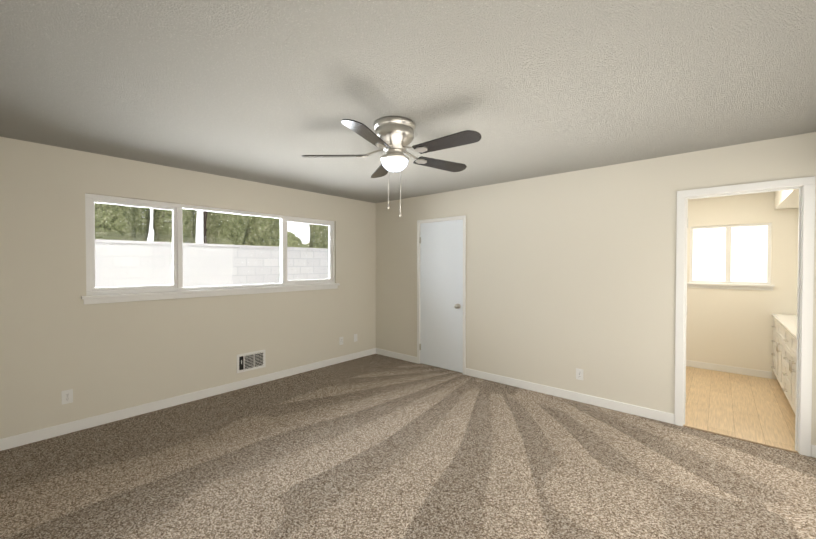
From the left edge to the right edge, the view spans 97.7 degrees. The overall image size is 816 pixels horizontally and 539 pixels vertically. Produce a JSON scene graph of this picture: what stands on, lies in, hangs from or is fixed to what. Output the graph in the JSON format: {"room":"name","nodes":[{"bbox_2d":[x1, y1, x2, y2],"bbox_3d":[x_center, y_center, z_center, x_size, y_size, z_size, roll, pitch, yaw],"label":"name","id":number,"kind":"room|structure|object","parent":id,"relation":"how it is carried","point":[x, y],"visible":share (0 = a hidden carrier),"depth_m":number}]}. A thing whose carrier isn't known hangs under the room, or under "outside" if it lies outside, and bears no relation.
{"room":"empty bedroom","nodes":[
{"label":"empty bedroom","id":0,"kind":"room"},
{"bbox_2d":[0,137,375,438],"bbox_3d":[-2.108,0.172,4.072,0.120,2.440,4.913,1,1,41],"label":"wall","id":1,"kind":"structure","parent":0,"point":[57,336],"depth_m":3.37},
{"bbox_2d":[61,389,72,404],"bbox_3d":[-2.921,1.091,3.057,0.008,0.116,0.072,1,1,41],"label":"outlet","id":2,"kind":"object","parent":1,"relation":"attached to","point":[64,394],"visible":1,"depth_m":3.05},
{"bbox_2d":[0,348,375,450],"bbox_3d":[-2.047,1.346,4.056,0.017,0.092,4.643,1,1,41],"label":"baseboard","id":3,"kind":"structure","parent":1,"relation":"attached to","point":[48,433],"depth_m":3.53},
{"bbox_2d":[85,193,334,295],"bbox_3d":[-1.989,-0.235,4.204,0.069,0.910,2.720,1,1,41],"label":"window","id":4,"kind":"structure","parent":1,"relation":"in","point":[91,200],"depth_m":3.70},
{"bbox_2d":[81,283,339,304],"bbox_3d":[-1.936,0.255,4.165,0.078,0.075,2.790,1,1,41],"label":"window sill","id":5,"kind":"structure","parent":1,"relation":"attached to","point":[109,298],"depth_m":3.78},
{"bbox_2d":[237,350,265,372],"bbox_3d":[-1.869,1.094,4.260,0.014,0.215,0.345,1,1,41],"label":"air vent","id":6,"kind":"object","parent":1,"relation":"in","point":[249,361],"visible":1,"depth_m":4.25},
{"bbox_2d":[339,337,342,344],"bbox_3d":[-0.985,1.055,5.275,0.008,0.116,0.072,1,1,41],"label":"outlet","id":7,"kind":"object","parent":1,"relation":"attached to","point":[340,340],"visible":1,"depth_m":5.26},
{"bbox_2d":[0,354,815,538],"bbox_3d":[0.059,1.441,2.717,5.190,0.060,5.693,1,1,41],"label":"floor carpet","id":8,"kind":"object","parent":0,"point":[375,446],"visible":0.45,"depth_m":2.50},
{"bbox_2d":[0,0,815,202],"bbox_3d":[-0.198,-1.074,2.388,5.190,0.100,4.913,1,1,41],"label":"ceiling","id":9,"kind":"structure","parent":0,"point":[271,92],"depth_m":1.93},
{"bbox_2d":[301,116,480,215],"bbox_3d":[-0.052,-0.700,2.501,1.232,0.649,1.270,1,1,41],"label":"ceiling fan","id":10,"kind":"object","parent":9,"relation":"hanging from","point":[392,137],"visible":1,"depth_m":2.42},
{"bbox_2d":[376,132,815,444],"bbox_3d":[1.499,0.172,4.106,5.510,2.440,0.120,1,1,41],"label":"wall","id":11,"kind":"structure","parent":0,"point":[568,274],"depth_m":3.77},
{"bbox_2d":[376,348,416,362],"bbox_3d":[-0.186,1.326,5.504,0.855,0.092,0.013,1,1,41],"label":"baseboard","id":12,"kind":"structure","parent":11,"relation":"attached to","point":[396,355],"depth_m":5.49},
{"bbox_2d":[419,220,462,372],"bbox_3d":[0.437,0.353,4.935,0.732,2.030,0.107,1,1,41],"label":"closet door","id":13,"kind":"structure","parent":11,"relation":"in","point":[441,296],"depth_m":4.93},
{"bbox_2d":[417,215,465,374],"bbox_3d":[0.485,0.334,4.983,0.820,2.090,0.137,1,1,41],"label":"door frame","id":14,"kind":"structure","parent":11,"relation":"attached to","point":[463,218],"depth_m":4.83},
{"bbox_2d":[465,368,673,423],"bbox_3d":[1.586,1.348,3.959,2.204,0.092,0.013,1,1,41],"label":"baseboard","id":15,"kind":"structure","parent":11,"relation":"attached to","point":[662,416],"depth_m":3.76},
{"bbox_2d":[576,368,582,379],"bbox_3d":[1.811,1.107,3.763,0.072,0.116,0.008,1,1,41],"label":"outlet","id":16,"kind":"object","parent":11,"relation":"attached to","point":[578,376],"visible":1,"depth_m":3.76},
{"bbox_2d":[683,425,797,453],"bbox_3d":[2.733,1.405,2.967,0.700,0.006,0.024,1,1,41],"label":"trim","id":17,"kind":"structure","parent":11,"relation":"attached to","point":[742,439],"depth_m":2.94},
{"bbox_2d":[674,176,814,456],"bbox_3d":[2.772,0.353,2.998,0.826,2.108,0.152,1,1,41],"label":"trim","id":18,"kind":"structure","parent":11,"relation":"attached to","point":[805,186],"depth_m":2.75},
{"bbox_2d":[685,366,797,451],"bbox_3d":[3.530,1.423,3.942,2.210,0.062,2.517,1,1,41],"label":"floor","id":19,"kind":"structure","parent":0,"point":[753,408],"depth_m":3.61},
{"bbox_2d":[771,318,796,412],"bbox_3d":[4.149,0.997,3.589,0.574,0.798,1.954,1,1,41],"label":"bathroom vanity","id":20,"kind":"object","parent":19,"relation":"on","point":[784,340],"depth_m":3.65},
{"bbox_2d":[772,314,796,337],"bbox_3d":[4.152,0.584,3.574,0.557,0.029,1.964,1,1,41],"label":"countertop","id":21,"kind":"structure","parent":20,"relation":"on","point":[790,321],"depth_m":3.94},
{"bbox_2d":[686,191,798,378],"bbox_3d":[2.775,0.186,3.075,1.950,2.440,0.004,1,1,41],"label":"wall","id":22,"kind":"structure","parent":0,"point":[730,327],"depth_m":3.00},
{"bbox_2d":[686,360,771,378],"bbox_3d":[4.077,1.332,4.964,1.390,0.090,0.017,1,1,41],"label":"baseboard","id":23,"kind":"structure","parent":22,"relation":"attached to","point":[735,370],"depth_m":4.75},
{"bbox_2d":[687,223,774,290],"bbox_3d":[4.301,-0.168,4.788,0.870,0.860,0.135,1,1,41],"label":"bathroom window","id":24,"kind":"structure","parent":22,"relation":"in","point":[737,256],"depth_m":4.78},
{"bbox_2d":[774,189,798,209],"bbox_3d":[3.569,-0.947,3.954,2.210,0.400,2.397,1,1,41],"label":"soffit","id":25,"kind":"structure","parent":0,"point":[786,199],"depth_m":3.97},
{"label":"outside","id":26,"kind":"structure","parent":0,"visible":0},
{"bbox_3d":[-4.079,1.517,9.347,70.000,0.100,70.000,1,1,41],"label":"ground","id":27,"kind":"structure","parent":26,"visible":0},
{"bbox_2d":[203,211,209,243],"bbox_3d":[-7.553,-3.416,13.356,0.240,9.650,1.600,1,1,41],"label":"utility pole","id":28,"kind":"object","parent":27,"relation":"on","point":[205,213],"depth_m":13.28},
{"bbox_2d":[95,239,328,287],"bbox_3d":[-3.401,0.455,8.740,0.240,2.040,38.000,1,1,41],"label":"fence","id":29,"kind":"object","parent":27,"relation":"on","point":[194,262],"depth_m":7.51},
{"bbox_2d":[95,203,328,248],"bbox_3d":[-6.355,-2.272,19.696,13.992,7.585,23.801,1,1,41],"label":"trees","id":30,"kind":"object","parent":27,"relation":"on","point":[219,233],"depth_m":10.46}
]}

